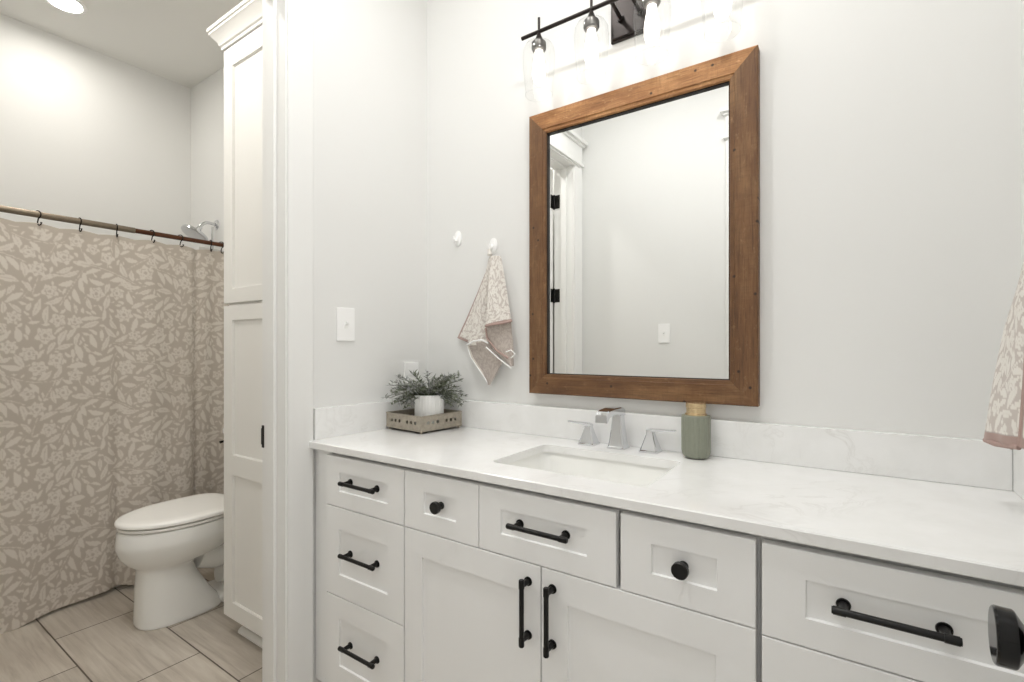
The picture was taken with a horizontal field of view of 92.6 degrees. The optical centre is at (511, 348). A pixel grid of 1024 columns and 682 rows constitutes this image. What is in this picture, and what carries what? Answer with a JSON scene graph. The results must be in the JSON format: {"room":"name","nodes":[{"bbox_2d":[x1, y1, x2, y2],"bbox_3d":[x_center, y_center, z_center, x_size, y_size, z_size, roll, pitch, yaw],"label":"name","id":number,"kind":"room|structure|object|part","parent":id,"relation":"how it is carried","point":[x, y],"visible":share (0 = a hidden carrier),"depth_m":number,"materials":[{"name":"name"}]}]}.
{"room":"bathroom","nodes":[
{"label":"bathroom","id":0,"kind":"room"},
{"bbox_2d":[0,13,190,247],"bbox_3d":[-2.614,-0.250,2.547,0.100,2.900,1.658,0,0,34],"label":"wall","id":1,"kind":"structure","parent":0,"point":[86,133],"depth_m":2.77,"materials":[{"name":"paint"}]},
{"bbox_2d":[0,0,242,88],"bbox_3d":[-0.955,-1.750,1.474,4.050,0.100,1.758,0,0,34],"label":"ceiling","id":2,"kind":"structure","parent":0,"point":[167,39],"depth_m":2.60,"materials":[{"name":"paint"}]},
{"bbox_2d":[45,0,87,13],"bbox_3d":[-2.193,-1.695,2.400,0.168,0.008,0.168,0,0,34],"label":"recessed light","id":3,"kind":"object","parent":2,"relation":"in","point":[70,6],"visible":1,"depth_m":2.42,"materials":[{"name":"white plastic"}]},
{"bbox_2d":[0,568,261,681],"bbox_3d":[-1.126,1.250,0.248,5.150,0.100,3.976,0,0,34],"label":"floor","id":4,"kind":"structure","parent":0,"point":[96,638],"depth_m":1.97,"materials":[{"name":"tile"}]},
{"bbox_2d":[114,428,223,630],"bbox_3d":[-1.458,0.805,2.332,0.386,0.790,0.702,0,0,34],"label":"toilet","id":5,"kind":"object","parent":4,"relation":"on","point":[165,543],"visible":0.55,"depth_m":2.12,"materials":[{"name":"ceramic"}]},
{"bbox_3d":[-1.519,0.740,2.230,0.372,0.025,0.466,0,0,34],"label":"lid","id":6,"kind":"part","parent":5,"relation":"part of","materials":[{"name":"plastic"}]},
{"bbox_3d":[-1.516,0.986,2.234,0.364,0.426,0.476,0,0,34],"label":"bowl","id":7,"kind":"part","parent":5,"relation":"part of","materials":[{"name":"ceramic"}]},
{"bbox_3d":[-1.520,0.763,2.229,0.363,0.014,0.450,0,0,34],"label":"seat","id":8,"kind":"part","parent":5,"relation":"part of","materials":[{"name":"plastic"}]},
{"bbox_2d":[206,0,261,647],"bbox_3d":[-0.877,-0.068,2.068,0.637,2.536,0.489,0,0,34],"label":"linen cabinet","id":9,"kind":"object","parent":4,"relation":"on","point":[238,33],"visible":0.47,"depth_m":1.98,"materials":[{"name":"paint"}]},
{"bbox_3d":[-0.877,-1.293,2.068,0.637,0.086,0.489,0,0,34],"label":"crown","id":10,"kind":"part","parent":9,"relation":"part of","materials":[{"name":"paint"}]},
{"bbox_3d":[-0.966,0.470,1.901,0.583,1.293,0.020,0,0,34],"label":"door","id":11,"kind":"part","parent":9,"relation":"part of","materials":[{"name":"paint"}]},
{"bbox_3d":[-0.966,-0.718,1.901,0.583,1.060,0.020,0,0,34],"label":"door","id":12,"kind":"part","parent":9,"relation":"part of","materials":[{"name":"paint"}]},
{"bbox_3d":[-0.925,1.190,1.916,0.546,0.020,0.020,0,0,34],"label":"shoe moulding","id":13,"kind":"part","parent":9,"relation":"part of","materials":[{"name":"paint"}]},
{"bbox_2d":[316,449,413,681],"bbox_3d":[-0.346,0.762,1.661,0.440,0.876,0.527,0,0,34],"label":"vanity cabinet","id":14,"kind":"object","parent":4,"relation":"on","point":[360,502],"visible":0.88,"depth_m":1.45,"materials":[{"name":"paint"}]},
{"bbox_3d":[-0.449,0.623,1.433,0.155,0.021,0.035,0,0,34],"label":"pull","id":15,"kind":"part","parent":14,"relation":"part of","materials":[{"name":"black metal"}]},
{"bbox_3d":[-0.449,0.900,1.433,0.155,0.021,0.035,0,0,34],"label":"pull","id":16,"kind":"part","parent":14,"relation":"part of","materials":[{"name":"black metal"}]},
{"bbox_3d":[-0.449,0.406,1.433,0.155,0.021,0.035,0,0,34],"label":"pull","id":17,"kind":"part","parent":14,"relation":"part of","materials":[{"name":"black metal"}]},
{"bbox_3d":[-0.437,0.905,1.450,0.348,0.278,0.020,0,0,34],"label":"drawer","id":18,"kind":"part","parent":14,"relation":"part of","materials":[{"name":"paint"}]},
{"bbox_3d":[-0.437,0.627,1.450,0.348,0.273,0.020,0,0,34],"label":"drawer","id":19,"kind":"part","parent":14,"relation":"part of","materials":[{"name":"paint"}]},
{"bbox_3d":[-0.437,0.411,1.450,0.348,0.154,0.020,0,0,34],"label":"drawer","id":20,"kind":"part","parent":14,"relation":"part of","materials":[{"name":"paint"}]},
{"bbox_2d":[405,469,760,681],"bbox_3d":[0.196,0.762,1.287,0.876,0.876,0.533,0,0,34],"label":"vanity cabinet","id":21,"kind":"object","parent":4,"relation":"on","point":[503,583],"visible":0.98,"depth_m":1.06,"materials":[{"name":"paint"}]},
{"bbox_3d":[-0.192,0.409,1.261,0.031,0.031,0.030,0,0,34],"label":"knob","id":22,"kind":"part","parent":21,"relation":"part of","materials":[{"name":"black metal"}]},
{"bbox_3d":[-0.183,0.411,1.277,0.256,0.154,0.020,0,0,34],"label":"drawer","id":23,"kind":"part","parent":21,"relation":"part of","materials":[{"name":"paint"}]},
{"bbox_3d":[-0.110,0.767,1.227,0.434,0.554,0.020,0,0,34],"label":"door","id":24,"kind":"part","parent":21,"relation":"part of","materials":[{"name":"paint"}]},
{"bbox_3d":[0.027,0.592,1.101,0.021,0.149,0.035,0,0,34],"label":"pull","id":25,"kind":"part","parent":21,"relation":"part of","materials":[{"name":"black metal"}]},
{"bbox_3d":[0.059,0.407,1.087,0.155,0.021,0.035,0,0,34],"label":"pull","id":26,"kind":"part","parent":21,"relation":"part of","materials":[{"name":"black metal"}]},
{"bbox_3d":[0.071,0.411,1.104,0.354,0.154,0.020,0,0,34],"label":"drawer","id":27,"kind":"part","parent":21,"relation":"part of","materials":[{"name":"paint"}]},
{"bbox_3d":[0.080,0.592,1.065,0.021,0.149,0.035,0,0,34],"label":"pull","id":28,"kind":"part","parent":21,"relation":"part of","materials":[{"name":"black metal"}]},
{"bbox_3d":[0.250,0.767,0.981,0.434,0.554,0.020,0,0,34],"label":"door","id":29,"kind":"part","parent":21,"relation":"part of","materials":[{"name":"paint"}]},
{"bbox_2d":[309,426,1023,586],"bbox_3d":[0.203,0.311,1.309,1.751,0.022,0.524,0,0,34],"label":"countertop","id":30,"kind":"structure","parent":21,"relation":"on","point":[977,532],"depth_m":1.00,"materials":[{"name":"stone"}]},
{"bbox_2d":[386,408,461,433],"bbox_3d":[-0.329,0.268,1.834,0.202,0.063,0.202,0,0,39],"label":"tray","id":31,"kind":"object","parent":30,"relation":"on","point":[399,419],"visible":0.88,"depth_m":1.77,"materials":[{"name":"beige wood"}]},
{"bbox_2d":[382,370,467,424],"bbox_3d":[-0.310,0.181,1.780,0.285,0.215,0.280,0,0,34],"label":"potted plant","id":32,"kind":"object","parent":31,"relation":"on","point":[427,403],"visible":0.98,"depth_m":1.76,"materials":[{"name":"green plant"}]},
{"bbox_3d":[-0.306,0.229,1.810,0.108,0.118,0.108,0,0,34],"label":"pot","id":33,"kind":"part","parent":32,"relation":"part of","materials":[{"name":"ceramic"}]},
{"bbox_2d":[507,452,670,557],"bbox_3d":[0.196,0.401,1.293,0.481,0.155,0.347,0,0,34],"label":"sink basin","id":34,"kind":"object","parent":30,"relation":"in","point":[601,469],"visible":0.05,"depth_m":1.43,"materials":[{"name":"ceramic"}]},
{"bbox_2d":[567,407,675,453],"bbox_3d":[0.293,0.237,1.433,0.340,0.126,0.154,0,0,34],"label":"faucet","id":35,"kind":"object","parent":30,"relation":"on","point":[618,437],"visible":1,"depth_m":1.45,"materials":[{"name":"silver metal"}]},
{"bbox_3d":[0.215,0.237,1.546,0.083,0.014,0.021,0,0,34],"label":"lever","id":36,"kind":"part","parent":35,"relation":"part of","materials":[{"name":"silver metal"}]},
{"bbox_3d":[0.240,0.270,1.529,0.055,0.060,0.055,0,0,34],"label":"handle","id":37,"kind":"part","parent":35,"relation":"part of","materials":[{"name":"silver metal"}]},
{"bbox_3d":[0.289,0.192,1.429,0.036,0.036,0.142,0,0,34],"label":"spout","id":38,"kind":"part","parent":35,"relation":"part of","materials":[{"name":"silver metal"}]},
{"bbox_3d":[0.320,0.243,1.474,0.055,0.114,0.055,0,0,34],"label":"spout","id":39,"kind":"part","parent":35,"relation":"part of","materials":[{"name":"silver metal"}]},
{"bbox_3d":[0.402,0.270,1.418,0.055,0.060,0.055,0,0,34],"label":"handle","id":40,"kind":"part","parent":35,"relation":"part of","materials":[{"name":"silver metal"}]},
{"bbox_3d":[0.427,0.237,1.401,0.083,0.014,0.021,0,0,34],"label":"lever","id":41,"kind":"part","parent":35,"relation":"part of","materials":[{"name":"silver metal"}]},
{"bbox_2d":[681,402,710,458],"bbox_3d":[0.504,0.225,1.341,0.076,0.150,0.075,0,0,34],"label":"soap bottle","id":42,"kind":"object","parent":30,"relation":"on","point":[695,423],"visible":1,"depth_m":1.31,"materials":[{"name":"green glass"}]},
{"bbox_3d":[0.317,0.412,0.914,0.031,0.031,0.030,0,0,34],"label":"knob","id":43,"kind":"part","parent":21,"relation":"part of","materials":[{"name":"black metal"}]},
{"bbox_3d":[0.327,0.411,0.929,0.248,0.154,0.020,0,0,34],"label":"drawer","id":44,"kind":"part","parent":21,"relation":"part of","materials":[{"name":"paint"}]},
{"bbox_2d":[761,536,1023,681],"bbox_3d":[0.731,0.762,0.925,0.414,0.876,0.527,0,0,34],"label":"vanity cabinet","id":45,"kind":"object","parent":4,"relation":"on","point":[828,615],"visible":0.86,"depth_m":0.76,"materials":[{"name":"paint"}]},
{"bbox_3d":[0.599,0.630,0.743,0.391,0.266,0.020,0,0,34],"label":"drawer","id":46,"kind":"part","parent":45,"relation":"part of","materials":[{"name":"paint"}]},
{"bbox_3d":[0.572,0.411,0.736,0.153,0.021,0.035,0,0,34],"label":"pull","id":47,"kind":"part","parent":45,"relation":"part of","materials":[{"name":"black metal"}]},
{"bbox_2d":[313,0,426,681],"bbox_3d":[-0.878,-0.250,1.361,0.153,2.900,1.658,0,0,34],"label":"wall","id":48,"kind":"structure","parent":0,"point":[370,56],"depth_m":1.78,"materials":[{"name":"paint"}]},
{"bbox_2d":[262,0,312,681],"bbox_3d":[-0.975,-0.077,1.222,0.185,2.555,1.038,0,0,34],"label":"door frame","id":49,"kind":"structure","parent":48,"relation":"attached to","point":[287,25],"depth_m":1.55,"materials":[{"name":"paint"}]},
{"bbox_2d":[261,425,263,447],"bbox_3d":[-0.815,0.288,1.599,0.014,0.073,0.004,0,0,34],"label":"strike plate","id":50,"kind":"object","parent":49,"relation":"attached to","point":[262,428],"visible":1,"depth_m":1.60,"materials":[{"name":"black metal"}]},
{"bbox_2d":[336,307,354,340],"bbox_3d":[-0.574,-0.083,1.698,0.018,0.115,0.070,0,0,38],"label":"light switch","id":51,"kind":"object","parent":48,"relation":"attached to","point":[345,317],"visible":1,"depth_m":1.70,"materials":[{"name":"white plastic"}]},
{"bbox_2d":[313,398,414,439],"bbox_3d":[-0.495,0.249,1.801,0.015,0.101,0.501,0,0,38],"label":"backsplash","id":52,"kind":"structure","parent":48,"relation":"attached to","point":[334,421],"depth_m":1.71,"materials":[{"name":"stone"}]},
{"bbox_2d":[404,362,418,391],"bbox_3d":[-0.396,0.113,1.932,0.009,0.115,0.070,0,0,38],"label":"wall outlet","id":53,"kind":"object","parent":48,"relation":"attached to","point":[412,366],"visible":0.6,"depth_m":1.93,"materials":[{"name":"white plastic"}]},
{"bbox_2d":[191,0,1020,438],"bbox_3d":[-0.487,-0.250,2.159,4.050,2.900,0.100,0,0,34],"label":"wall","id":54,"kind":"structure","parent":0,"point":[890,130],"depth_m":1.23,"materials":[{"name":"paint"}]},
{"bbox_2d":[0,205,222,246],"bbox_3d":[-2.049,-0.590,2.222,0.048,0.048,1.556,0,0,34],"label":"curtain rod","id":55,"kind":"object","parent":54,"relation":"attached to","point":[6,209],"visible":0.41,"depth_m":2.32,"materials":[{"name":"brown metal"}]},
{"bbox_2d":[36,210,41,225],"bbox_3d":[-2.091,-0.575,2.157,0.041,0.068,0.008,0,0,6],"label":"curtain hook","id":56,"kind":"object","parent":55,"relation":"hanging from","point":[39,217],"visible":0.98,"depth_m":2.15,"materials":[{"name":"metal"}]},
{"bbox_2d":[0,218,228,633],"bbox_3d":[-2.057,0.327,2.226,0.077,1.758,1.475,0,0,34],"label":"shower curtain","id":57,"kind":"object","parent":55,"relation":"hanging from","point":[112,347],"visible":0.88,"depth_m":2.32,"materials":[{"name":"fabric"}]},
{"bbox_2d":[199,247,223,251],"bbox_3d":[-1.703,0.032,2.799,0.020,1.200,0.160,0,0,34],"label":"curtain liner","id":58,"kind":"object","parent":55,"relation":"hanging from","point":[200,248],"visible":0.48,"depth_m":2.78,"materials":[{"name":"white fabric"}]},
{"bbox_2d":[181,220,218,248],"bbox_3d":[-1.866,-0.493,2.924,0.150,0.587,0.191,0,0,34],"label":"shower","id":59,"kind":"object","parent":54,"relation":"attached to","point":[190,231],"visible":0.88,"depth_m":2.90,"materials":[{"name":"silver metal"}]},
{"bbox_3d":[-1.847,-0.735,2.952,0.028,0.068,0.110,0,0,34],"label":"arm","id":60,"kind":"part","parent":59,"relation":"part of","materials":[{"name":"silver metal"}]},
{"bbox_2d":[452,231,461,245],"bbox_3d":[-0.219,-0.428,1.894,0.035,0.060,0.034,0,0,34],"label":"wall hook","id":61,"kind":"object","parent":54,"relation":"attached to","point":[457,238],"visible":1,"depth_m":1.90,"materials":[{"name":"white plastic"}]},
{"bbox_2d":[488,238,496,253],"bbox_3d":[-0.077,-0.378,1.798,0.035,0.060,0.034,0,0,34],"label":"wall hook","id":62,"kind":"object","parent":54,"relation":"attached to","point":[493,243],"visible":0.97,"depth_m":1.80,"materials":[{"name":"white plastic"}]},
{"bbox_2d":[457,249,514,384],"bbox_3d":[-0.102,-0.114,1.792,0.068,0.498,0.298,0,0,-39],"label":"hand towel","id":63,"kind":"object","parent":62,"relation":"hanging from","point":[488,321],"visible":1,"depth_m":1.75,"materials":[{"name":"fabric"}]},
{"bbox_2d":[521,0,730,85],"bbox_3d":[0.330,-0.957,1.451,0.690,0.270,0.147,0,0,34],"label":"vanity light","id":64,"kind":"object","parent":54,"relation":"attached to","point":[629,18],"visible":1,"depth_m":1.48,"materials":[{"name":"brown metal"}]},
{"bbox_2d":[532,38,545,53],"bbox_3d":[0.088,-0.980,1.591,0.048,0.028,0.048,0,0,34],"label":"socket","id":65,"kind":"object","parent":64,"relation":"attached to","point":[539,44],"depth_m":1.58,"materials":[{"name":"metal"}]},
{"bbox_3d":[0.088,-0.912,1.591,0.043,0.112,0.043,0,0,34],"label":"bulb","id":66,"kind":"part","parent":64,"relation":"part of","materials":[{"name":"white glass"}]},
{"bbox_2d":[583,16,598,32],"bbox_3d":[0.241,-0.980,1.486,0.048,0.028,0.048,0,0,34],"label":"socket","id":67,"kind":"object","parent":64,"relation":"attached to","point":[591,23],"depth_m":1.47,"materials":[{"name":"metal"}]},
{"bbox_3d":[0.241,-0.912,1.486,0.043,0.112,0.043,0,0,34],"label":"bulb","id":68,"kind":"part","parent":64,"relation":"part of","materials":[{"name":"white glass"}]},
{"bbox_3d":[0.316,-1.022,1.483,0.022,0.027,0.080,0,0,34],"label":"arm","id":69,"kind":"part","parent":64,"relation":"part of","materials":[{"name":"brown metal"}]},
{"bbox_3d":[0.365,-1.022,1.449,0.022,0.027,0.080,0,0,34],"label":"arm","id":70,"kind":"part","parent":64,"relation":"part of","materials":[{"name":"brown metal"}]},
{"bbox_2d":[643,0,660,9],"bbox_3d":[0.395,-0.980,1.381,0.048,0.028,0.048,0,0,34],"label":"socket","id":71,"kind":"object","parent":64,"relation":"attached to","point":[647,4],"depth_m":1.37,"materials":[{"name":"metal"}]},
{"bbox_3d":[0.395,-0.912,1.381,0.043,0.112,0.043,0,0,34],"label":"bulb","id":72,"kind":"part","parent":64,"relation":"part of","materials":[{"name":"white glass"}]},
{"bbox_3d":[0.548,-0.912,1.276,0.043,0.112,0.043,0,0,34],"label":"bulb","id":73,"kind":"part","parent":64,"relation":"part of","materials":[{"name":"white glass"}]},
{"bbox_2d":[529,45,759,406],"bbox_3d":[0.361,-0.322,1.498,0.711,0.952,0.034,0,0,34],"label":"wall mirror","id":74,"kind":"object","parent":54,"relation":"attached to","point":[644,196],"visible":1,"depth_m":1.46,"materials":[{"name":"brown wood"}]},
{"bbox_2d":[549,84,728,378],"bbox_3d":[0.363,-0.321,1.504,0.576,0.817,0.010,0,0,34],"label":"mirror glass","id":75,"kind":"object","parent":74,"relation":"on","point":[639,191],"depth_m":1.47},
{"bbox_3d":[0.361,-0.763,1.498,0.711,0.070,0.034,0,0,34],"label":"frame rail","id":76,"kind":"part","parent":74,"relation":"part of","materials":[{"name":"brown wood"}]},
{"bbox_3d":[0.361,0.120,1.498,0.711,0.067,0.034,0,0,34],"label":"frame rail","id":77,"kind":"part","parent":74,"relation":"part of","materials":[{"name":"brown wood"}]},
{"bbox_2d":[444,399,1012,490],"bbox_3d":[0.357,0.249,1.510,1.691,0.101,0.020,0,0,34],"label":"backsplash","id":78,"kind":"structure","parent":54,"relation":"attached to","point":[941,459],"depth_m":1.24,"materials":[{"name":"stone"}]},
{"bbox_2d":[1021,0,1023,268],"bbox_3d":[0.651,-0.250,0.324,0.100,2.900,1.646,0,0,34],"label":"wall","id":79,"kind":"structure","parent":0,"point":[1022,1],"depth_m":1.02,"materials":[{"name":"paint"}]},
{"bbox_2d":[1013,449,1023,499],"bbox_3d":[0.920,0.249,0.821,0.016,0.101,0.521,0,0,34],"label":"backsplash","id":80,"kind":"structure","parent":79,"relation":"attached to","point":[1018,455],"depth_m":0.99,"materials":[{"name":"stone"}]},
{"bbox_3d":[0.934,-0.220,0.858,0.036,0.060,0.035,0,0,34],"label":"wall hook","id":81,"kind":"object","parent":79,"relation":"attached to","visible":0},
{"bbox_2d":[983,260,1023,449],"bbox_3d":[0.910,-0.015,0.875,0.086,0.410,0.213,0,0,34],"label":"hand towel","id":82,"kind":"object","parent":81,"relation":"hanging from","point":[1004,428],"visible":1,"depth_m":0.88,"materials":[{"name":"fabric"}]},
{"bbox_3d":[-0.545,-0.250,0.217,1.755,2.900,0.120,0,0,34],"label":"wall","id":83,"kind":"structure","parent":0,"visible":0},
{"bbox_2d":[988,604,1023,670],"bbox_3d":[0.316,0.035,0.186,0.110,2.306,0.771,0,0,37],"label":"door knob","id":84,"kind":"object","parent":83,"relation":"in","point":[1005,628],"depth_m":0.46,"materials":[{"name":"metal"}]}
]}

